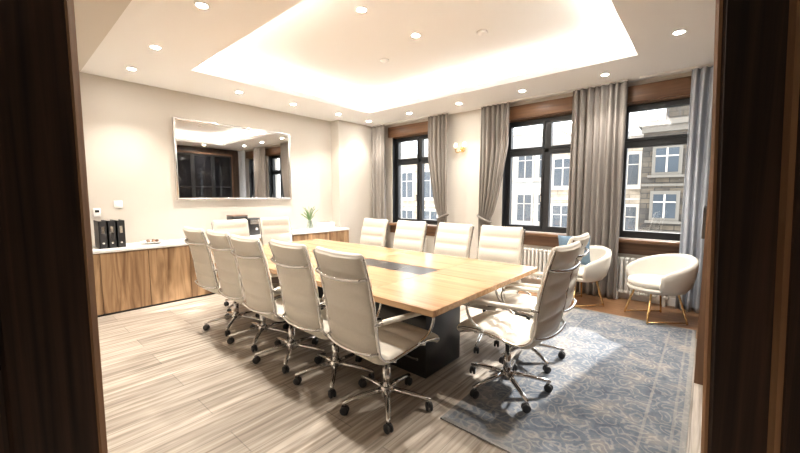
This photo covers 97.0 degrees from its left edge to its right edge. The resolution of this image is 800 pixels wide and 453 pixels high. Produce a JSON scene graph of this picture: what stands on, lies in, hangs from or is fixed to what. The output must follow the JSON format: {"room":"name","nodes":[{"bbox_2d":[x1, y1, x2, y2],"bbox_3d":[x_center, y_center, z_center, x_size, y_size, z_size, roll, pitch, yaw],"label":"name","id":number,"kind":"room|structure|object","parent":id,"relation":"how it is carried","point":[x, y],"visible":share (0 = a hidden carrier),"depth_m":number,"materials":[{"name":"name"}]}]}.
{"room":"conference room","nodes":[
{"label":"conference room","id":0,"kind":"room"},
{"bbox_2d":[79,72,331,245],"bbox_3d":[-2.444,-0.754,5.811,0.200,3.200,5.750,4,7,41],"label":"wall","id":1,"kind":"structure","parent":0,"point":[127,126],"depth_m":4.76,"materials":[{"name":"beige paint"}]},
{"bbox_2d":[93,208,100,216],"bbox_3d":[-3.662,-0.170,4.278,0.023,0.100,0.070,4,7,41],"label":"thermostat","id":2,"kind":"object","parent":1,"relation":"attached to","point":[96,211],"visible":1,"depth_m":4.27,"materials":[{"name":"white paint"}]},
{"bbox_2d":[113,201,122,207],"bbox_3d":[-3.527,-0.278,4.431,0.016,0.090,0.090,4,7,41],"label":"wall switch","id":3,"kind":"object","parent":1,"relation":"attached to","point":[117,204],"visible":1,"depth_m":4.43,"materials":[{"name":"white paint"}]},
{"bbox_2d":[172,117,291,199],"bbox_3d":[-2.508,-0.986,5.528,0.045,1.130,1.790,4,7,41],"label":"wall mirror","id":4,"kind":"object","parent":1,"relation":"attached to","point":[213,161],"visible":1,"depth_m":5.40,"materials":[{"name":"silver mirror"}]},
{"bbox_2d":[331,120,372,243],"bbox_3d":[-0.922,-0.668,7.251,0.230,2.780,1.000,4,7,41],"label":"wall","id":5,"kind":"structure","parent":0,"point":[351,150],"depth_m":7.01,"materials":[{"name":"beige paint"}]},
{"bbox_2d":[80,0,715,125],"bbox_3d":[-0.429,-1.769,1.879,8.500,0.340,8.900,4,7,41],"label":"ceiling","id":6,"kind":"structure","parent":0,"point":[322,57],"depth_m":3.82,"materials":[{"name":"white paint"}]},
{"bbox_2d":[74,0,131,71],"bbox_3d":[-2.264,-1.631,2.432,4.380,0.030,0.610,4,7,41],"label":"ceiling soffit","id":7,"kind":"structure","parent":6,"relation":"attached to","point":[94,19],"depth_m":2.85,"materials":[{"name":"beige paint"}]},
{"bbox_2d":[126,67,136,70],"bbox_3d":[-3.033,-1.778,3.997,0.108,0.007,0.108,4,7,41],"label":"recessed light","id":8,"kind":"object","parent":6,"relation":"in","point":[127,68],"visible":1,"depth_m":4.00,"materials":[{"name":"white paint"}]},
{"bbox_2d":[149,45,161,49],"bbox_3d":[-2.360,-1.728,3.416,0.108,0.007,0.108,4,7,41],"label":"recessed light","id":9,"kind":"object","parent":6,"relation":"in","point":[155,47],"visible":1,"depth_m":3.42,"materials":[{"name":"white paint"}]},
{"bbox_2d":[194,1,209,9],"bbox_3d":[-1.491,-1.663,2.666,0.108,0.007,0.108,4,7,41],"label":"recessed light","id":10,"kind":"object","parent":6,"relation":"in","point":[201,5],"visible":1,"depth_m":2.66,"materials":[{"name":"white paint"}]},
{"bbox_2d":[356,7,367,12],"bbox_3d":[-0.346,-1.949,3.186,0.108,0.007,0.108,4,7,41],"label":"recessed light","id":11,"kind":"object","parent":6,"relation":"in","point":[358,9],"visible":1,"depth_m":3.18,"materials":[{"name":"white paint"}]},
{"bbox_2d":[380,58,388,62],"bbox_3d":[-0.190,-2.038,4.371,0.110,0.034,0.110,4,7,41],"label":"smoke detector","id":12,"kind":"object","parent":6,"relation":"attached to","point":[383,60],"visible":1,"depth_m":4.34,"materials":[{"name":"white paint"}]},
{"bbox_2d":[371,112,447,126],"bbox_3d":[0.120,-2.001,6.665,1.860,0.023,0.025,4,7,41],"label":"rail","id":13,"kind":"object","parent":6,"relation":"attached to","point":[444,112],"visible":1,"depth_m":6.58,"materials":[{"name":"white paint"}]},
{"bbox_2d":[371,125,385,246],"bbox_3d":[-0.441,-0.667,7.262,0.384,2.735,0.091,4,7,41],"label":"curtain","id":14,"kind":"object","parent":13,"relation":"hanging from","point":[377,133],"visible":0.65,"depth_m":7.21,"materials":[{"name":"grey fabric"}]},
{"bbox_2d":[428,113,448,246],"bbox_3d":[0.684,-0.584,6.306,0.164,2.735,0.444,-5,7,-43],"label":"curtain","id":15,"kind":"object","parent":13,"relation":"hanging from","point":[437,125],"visible":0.78,"depth_m":6.24,"materials":[{"name":"grey fabric"}]},
{"bbox_2d":[410,33,420,37],"bbox_3d":[0.163,-1.993,3.696,0.108,0.007,0.108,4,7,41],"label":"recessed light","id":16,"kind":"object","parent":6,"relation":"in","point":[414,35],"visible":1,"depth_m":3.69,"materials":[{"name":"white paint"}]},
{"bbox_2d":[477,30,487,35],"bbox_3d":[0.842,-1.973,3.625,0.110,0.034,0.110,4,7,41],"label":"smoke detector","id":17,"kind":"object","parent":6,"relation":"attached to","point":[480,32],"visible":1,"depth_m":3.60,"materials":[{"name":"white paint"}]},
{"bbox_2d":[480,79,627,106],"bbox_3d":[2.047,-1.857,5.001,2.000,0.023,0.025,4,7,41],"label":"rail","id":18,"kind":"object","parent":6,"relation":"attached to","point":[619,81],"visible":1,"depth_m":4.90,"materials":[{"name":"white metal"}]},
{"bbox_2d":[477,102,509,239],"bbox_3d":[1.452,-0.524,5.615,0.165,2.735,0.515,-5,7,-44],"label":"curtain","id":19,"kind":"object","parent":18,"relation":"hanging from","point":[494,139],"visible":0.68,"depth_m":5.58,"materials":[{"name":"grey fabric"}]},
{"bbox_2d":[566,81,627,298],"bbox_3d":[2.559,-0.442,4.673,0.644,2.735,0.115,4,7,41],"label":"curtain","id":20,"kind":"object","parent":18,"relation":"hanging from","point":[598,128],"visible":0.78,"depth_m":4.62,"materials":[{"name":"grey fabric"}]},
{"bbox_2d":[640,63,713,78],"bbox_3d":[3.234,-1.768,3.977,0.900,0.023,0.025,4,7,41],"label":"rail","id":21,"kind":"object","parent":6,"relation":"attached to","point":[690,68],"depth_m":4.04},
{"bbox_2d":[672,29,686,34],"bbox_3d":[2.448,-1.701,3.103,0.108,0.007,0.108,4,7,41],"label":"recessed light","id":22,"kind":"object","parent":6,"relation":"in","point":[682,31],"visible":1,"depth_m":3.10,"materials":[{"name":"white paint"}]},
{"bbox_2d":[675,65,713,312],"bbox_3d":[3.390,-0.380,3.953,0.363,2.735,0.087,4,7,41],"label":"curtain","id":23,"kind":"object","parent":6,"relation":"hanging from","point":[698,152],"visible":0.55,"depth_m":3.98,"materials":[{"name":"grey fabric"}]},
{"bbox_2d":[98,281,702,452],"bbox_3d":[-0.429,1.228,2.139,8.500,0.124,8.900,4,7,41],"label":"floor","id":24,"kind":"structure","parent":0,"point":[171,384],"depth_m":2.46,"materials":[{"name":"brown wood"}]},
{"bbox_2d":[92,227,348,316],"bbox_3d":[-2.476,0.520,5.295,0.523,0.750,4.075,4,7,41],"label":"base cabinet","id":25,"kind":"object","parent":24,"relation":"on","point":[137,275],"visible":0.36,"depth_m":4.29,"materials":[{"name":"brown wood"}]},
{"bbox_2d":[93,220,107,248],"bbox_3d":[-3.462,0.088,4.097,0.272,0.315,0.075,4,7,41],"label":"ring binder","id":26,"kind":"object","parent":25,"relation":"on","point":[100,227],"visible":1,"depth_m":4.02,"materials":[{"name":"black"}]},
{"bbox_2d":[105,220,116,247],"bbox_3d":[-3.408,0.083,4.158,0.272,0.315,0.075,4,7,41],"label":"ring binder","id":27,"kind":"object","parent":25,"relation":"on","point":[111,225],"visible":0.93,"depth_m":4.07,"materials":[{"name":"black"}]},
{"bbox_2d":[111,219,125,247],"bbox_3d":[-3.355,0.078,4.220,0.272,0.315,0.075,4,7,41],"label":"ring binder","id":28,"kind":"object","parent":25,"relation":"on","point":[120,224],"visible":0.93,"depth_m":4.13,"materials":[{"name":"black"}]},
{"bbox_2d":[140,239,164,243],"bbox_3d":[-3.117,0.188,4.453,0.260,0.055,0.260,4,7,41],"label":"dish","id":29,"kind":"object","parent":25,"relation":"on","point":[153,241],"visible":1,"depth_m":4.41,"materials":[{"name":"white ceramic"}]},
{"bbox_2d":[226,215,261,234],"bbox_3d":[-2.357,-0.023,5.400,0.270,0.312,0.450,4,7,41],"label":"coffee machine","id":30,"kind":"object","parent":25,"relation":"on","point":[253,223],"visible":0.48,"depth_m":5.37,"materials":[{"name":"black plastic"}]},
{"bbox_2d":[301,206,318,225],"bbox_3d":[-1.594,-0.151,6.256,0.273,0.420,0.328,1,5,15],"label":"potted grass plant","id":31,"kind":"object","parent":25,"relation":"on","point":[309,214],"visible":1,"depth_m":6.25,"materials":[{"name":"green plant"}]},
{"bbox_2d":[317,221,334,228],"bbox_3d":[-1.369,-0.030,6.566,0.200,0.125,0.260,4,7,41],"label":"storage box","id":32,"kind":"object","parent":25,"relation":"on","point":[323,224],"visible":1,"depth_m":6.49,"materials":[{"name":"white paint"}]},
{"bbox_2d":[183,226,259,336],"bbox_3d":[-1.755,0.512,3.622,0.570,1.053,0.711,5,7,42],"label":"chair","id":33,"kind":"object","parent":24,"relation":"on","point":[202,256],"visible":0.64,"depth_m":3.35,"materials":[{"name":"beige leather"}]},
{"bbox_2d":[211,219,250,311],"bbox_3d":[-1.908,0.453,4.305,0.714,1.053,0.588,3,6,34],"label":"chair","id":34,"kind":"object","parent":24,"relation":"on","point":[240,227],"visible":0.26,"depth_m":4.45,"materials":[{"name":"beige leather"}]},
{"bbox_2d":[205,230,288,351],"bbox_3d":[-1.349,0.541,3.286,0.570,1.053,0.711,5,7,44],"label":"chair","id":35,"kind":"object","parent":24,"relation":"on","point":[228,272],"visible":0.58,"depth_m":3.05,"materials":[{"name":"beige leather"}]},
{"bbox_2d":[258,217,292,244],"bbox_3d":[-1.526,0.415,4.745,0.714,1.053,0.588,4,6,38],"label":"chair","id":36,"kind":"object","parent":24,"relation":"on","point":[278,228],"visible":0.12,"depth_m":4.89,"materials":[{"name":"beige leather"}]},
{"bbox_2d":[229,234,325,373],"bbox_3d":[-0.960,0.574,2.910,0.570,1.053,0.711,5,7,43],"label":"chair","id":37,"kind":"object","parent":24,"relation":"on","point":[255,275],"visible":0.68,"depth_m":2.66,"materials":[{"name":"beige leather"}]},
{"bbox_2d":[268,239,381,398],"bbox_3d":[-0.533,0.602,2.582,0.711,1.053,0.570,-5,7,-44],"label":"chair","id":38,"kind":"object","parent":24,"relation":"on","point":[302,305],"visible":0.69,"depth_m":2.33,"materials":[{"name":"beige leather"}]},
{"bbox_2d":[211,239,537,378],"bbox_3d":[-0.483,0.680,3.447,3.050,0.750,1.510,4,7,41],"label":"conference table","id":39,"kind":"object","parent":24,"relation":"on","point":[429,285],"visible":0.57,"depth_m":2.73,"materials":[{"name":"brown wood"}]},
{"bbox_2d":[360,218,388,246],"bbox_3d":[-0.508,0.442,4.430,0.570,1.053,0.711,5,7,43],"label":"chair","id":40,"kind":"object","parent":24,"relation":"on","point":[374,231],"visible":0.23,"depth_m":4.58,"materials":[{"name":"beige leather"}]},
{"bbox_2d":[312,247,439,434],"bbox_3d":[-0.140,0.633,2.230,0.711,1.053,0.570,-5,7,-43],"label":"chair","id":41,"kind":"object","parent":24,"relation":"on","point":[354,327],"visible":0.94,"depth_m":2.02,"materials":[{"name":"beige leather"}]},
{"bbox_2d":[393,220,427,251],"bbox_3d":[-0.047,0.477,4.033,0.570,1.053,0.711,5,7,42],"label":"chair","id":42,"kind":"object","parent":24,"relation":"on","point":[409,235],"visible":0.21,"depth_m":4.19,"materials":[{"name":"beige leather"}]},
{"bbox_2d":[434,222,473,257],"bbox_3d":[0.400,0.510,3.645,0.711,1.053,0.570,-5,7,-44],"label":"chair","id":43,"kind":"object","parent":24,"relation":"on","point":[452,239],"visible":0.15,"depth_m":3.80,"materials":[{"name":"beige leather"}]},
{"bbox_2d":[460,225,525,353],"bbox_3d":[0.829,0.542,3.278,0.570,1.053,0.711,4,7,40],"label":"chair","id":44,"kind":"object","parent":24,"relation":"on","point":[501,244],"visible":0.33,"depth_m":3.41,"materials":[{"name":"beige leather"}]},
{"bbox_2d":[519,247,550,279],"bbox_3d":[2.028,0.611,5.327,0.805,0.556,0.086,4,7,41],"label":"radiator","id":45,"kind":"object","parent":24,"relation":"on","point":[540,261],"visible":0.44,"depth_m":5.29,"materials":[{"name":"white metal"}]},
{"bbox_2d":[440,307,695,452],"bbox_3d":[1.604,1.101,2.844,1.140,0.006,2.840,4,7,41],"label":"rug","id":46,"kind":"object","parent":24,"relation":"on","point":[622,384],"visible":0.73,"depth_m":2.40,"materials":[{"name":"fabric"}]},
{"bbox_2d":[457,241,582,412],"bbox_3d":[0.795,0.608,2.406,0.714,1.053,0.588,4,6,39],"label":"chair","id":47,"kind":"object","parent":46,"relation":"on","point":[513,330],"visible":1,"depth_m":2.25,"materials":[{"name":"beige leather"}]},
{"bbox_2d":[487,233,589,373],"bbox_3d":[1.115,0.565,2.897,0.714,1.053,0.588,4,6,36],"label":"chair","id":48,"kind":"object","parent":46,"relation":"on","point":[525,300],"visible":0.5,"depth_m":2.81,"materials":[{"name":"beige leather"}]},
{"bbox_2d":[573,246,611,306],"bbox_3d":[2.276,0.603,4.453,0.613,0.710,0.704,-1,5,-9],"label":"lounge chair","id":49,"kind":"object","parent":24,"relation":"on","point":[600,256],"visible":0.59,"depth_m":4.19,"materials":[{"name":"beige fabric"}]},
{"bbox_2d":[558,235,590,264],"bbox_3d":[2.205,0.299,4.482,0.381,0.365,0.170,1,5,15],"label":"throw cushion","id":50,"kind":"object","parent":49,"relation":"on","point":[563,240],"visible":0.27,"depth_m":4.44,"materials":[{"name":"blue fabric"}]},
{"bbox_2d":[616,256,668,306],"bbox_3d":[3.007,0.684,4.483,0.654,0.556,0.086,4,7,41],"label":"radiator","id":51,"kind":"object","parent":24,"relation":"on","point":[627,259],"visible":0.41,"depth_m":4.54,"materials":[{"name":"white metal"}]},
{"bbox_2d":[624,254,698,324],"bbox_3d":[2.829,0.654,3.864,0.613,0.710,0.704,0,5,3],"label":"lounge chair","id":52,"kind":"object","parent":24,"relation":"on","point":[661,275],"visible":1,"depth_m":3.78,"materials":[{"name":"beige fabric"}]},
{"bbox_2d":[694,173,709,384],"bbox_3d":[2.782,-0.210,3.008,0.298,2.600,1.700,4,7,41],"label":"tall cabinet","id":53,"kind":"object","parent":24,"relation":"on","point":[699,362],"visible":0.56,"depth_m":2.52,"materials":[{"name":"brown wood"}]},
{"bbox_2d":[384,72,691,298],"bbox_3d":[1.638,-0.710,5.884,6.280,3.300,0.300,4,7,41],"label":"wall","id":54,"kind":"structure","parent":0,"point":[463,168],"depth_m":6.11,"materials":[{"name":"beige paint"}]},
{"bbox_2d":[388,121,427,138],"bbox_3d":[0.325,-1.854,6.761,1.380,0.212,0.150,4,7,41],"label":"trim","id":55,"kind":"structure","parent":54,"relation":"attached to","point":[421,128],"depth_m":6.82,"materials":[{"name":"brown wood"}]},
{"bbox_2d":[389,223,436,235],"bbox_3d":[0.298,0.056,6.896,1.340,0.199,0.230,4,7,41],"label":"window sill","id":56,"kind":"structure","parent":54,"relation":"attached to","point":[431,229],"depth_m":6.66,"materials":[{"name":"brown wood"}]},
{"bbox_2d":[392,134,437,224],"bbox_3d":[0.364,-0.908,6.890,1.220,1.720,0.168,4,7,41],"label":"window","id":57,"kind":"structure","parent":54,"relation":"in","point":[421,160],"depth_m":6.98,"materials":[{"name":"black"}]},
{"bbox_2d":[454,142,465,152],"bbox_3d":[1.041,-1.349,6.072,0.242,0.169,0.116,4,7,41],"label":"wall sconce","id":58,"kind":"object","parent":54,"relation":"attached to","point":[462,149],"depth_m":6.08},
{"bbox_2d":[502,114,571,232],"bbox_3d":[2.148,-0.774,5.350,1.180,1.720,0.168,4,7,41],"label":"window","id":59,"kind":"structure","parent":54,"relation":"in","point":[547,149],"depth_m":5.37,"materials":[{"name":"black"}]},
{"bbox_2d":[509,96,572,122],"bbox_3d":[2.108,-1.721,5.222,1.340,0.212,0.150,4,7,41],"label":"trim","id":60,"kind":"structure","parent":54,"relation":"attached to","point":[531,111],"depth_m":5.17,"materials":[{"name":"brown wood"}]},
{"bbox_2d":[522,232,565,246],"bbox_3d":[2.082,0.189,5.357,1.300,0.199,0.230,4,7,41],"label":"window sill","id":61,"kind":"structure","parent":54,"relation":"attached to","point":[531,238],"depth_m":5.28,"materials":[{"name":"brown wood"}]},
{"bbox_2d":[518,278,675,306],"bbox_3d":[1.621,0.799,5.819,5.650,0.096,0.018,4,7,41],"label":"baseboard","id":62,"kind":"structure","parent":54,"relation":"attached to","point":[671,301],"depth_m":4.57,"materials":[{"name":"white paint"}]},
{"bbox_2d":[618,238,679,255],"bbox_3d":[3.133,0.268,4.450,0.920,0.199,0.230,4,7,41],"label":"window sill","id":63,"kind":"structure","parent":54,"relation":"attached to","point":[626,245],"depth_m":4.43,"materials":[{"name":"brown wood"}]},
{"bbox_2d":[619,98,689,240],"bbox_3d":[3.199,-0.696,4.444,0.800,1.720,0.168,4,7,41],"label":"window","id":64,"kind":"structure","parent":54,"relation":"in","point":[678,139],"depth_m":4.50,"materials":[{"name":"black"}]},
{"bbox_2d":[627,76,690,105],"bbox_3d":[3.159,-1.643,4.315,0.960,0.212,0.150,4,7,41],"label":"trim","id":65,"kind":"structure","parent":54,"relation":"attached to","point":[680,87],"depth_m":4.26,"materials":[{"name":"brown wood"}]},
{"bbox_3d":[-0.200,-1.329,0.688,2.800,0.330,2.448,4,7,41],"label":"wall","id":66,"kind":"structure","parent":0,"visible":0},
{"bbox_2d":[0,0,107,452],"bbox_3d":[-1.324,0.072,0.789,1.252,2.420,0.027,0,5,0],"label":"door frame","id":67,"kind":"structure","parent":66,"relation":"in","point":[52,397],"depth_m":0.79,"materials":[{"name":"brown wood"}]},
{"bbox_2d":[701,0,799,452],"bbox_3d":[0.925,0.049,0.777,0.559,2.387,0.038,0,5,2],"label":"door","id":68,"kind":"structure","parent":66,"relation":"in","point":[751,398],"depth_m":0.78,"materials":[{"name":"brown wood"}]},
{"label":"outside","id":69,"kind":"structure","parent":0,"visible":0},
{"bbox_3d":[21.606,5.220,25.489,120.000,0.100,54.000,4,7,41],"label":"ground","id":70,"kind":"structure","parent":69,"visible":0},
{"bbox_2d":[402,154,437,219],"bbox_3d":[-0.340,0.271,25.384,14.700,9.780,4.250,4,7,41],"label":"neighbouring building","id":71,"kind":"structure","parent":70,"relation":"on","point":[409,172],"depth_m":21.59,"materials":[{"name":"beige stone"}]},
{"bbox_2d":[511,126,570,225],"bbox_3d":[7.999,0.168,20.781,3.700,10.780,4.250,4,7,41],"label":"neighbouring building","id":72,"kind":"structure","parent":70,"relation":"on","point":[526,172],"depth_m":18.96,"materials":[{"name":"white stone"}]},
{"bbox_2d":[550,131,643,230],"bbox_3d":[9.524,0.958,16.868,4.000,9.880,4.250,4,7,41],"label":"neighbouring building","id":73,"kind":"structure","parent":70,"relation":"on","point":[560,162],"depth_m":15.65,"materials":[{"name":"beige stone"}]},
{"bbox_2d":[638,105,689,232],"bbox_3d":[11.275,0.859,12.680,4.500,10.800,4.250,4,7,41],"label":"neighbouring building","id":74,"kind":"structure","parent":70,"relation":"on","point":[663,167],"depth_m":11.97,"materials":[{"name":"grey stone"}]}
]}

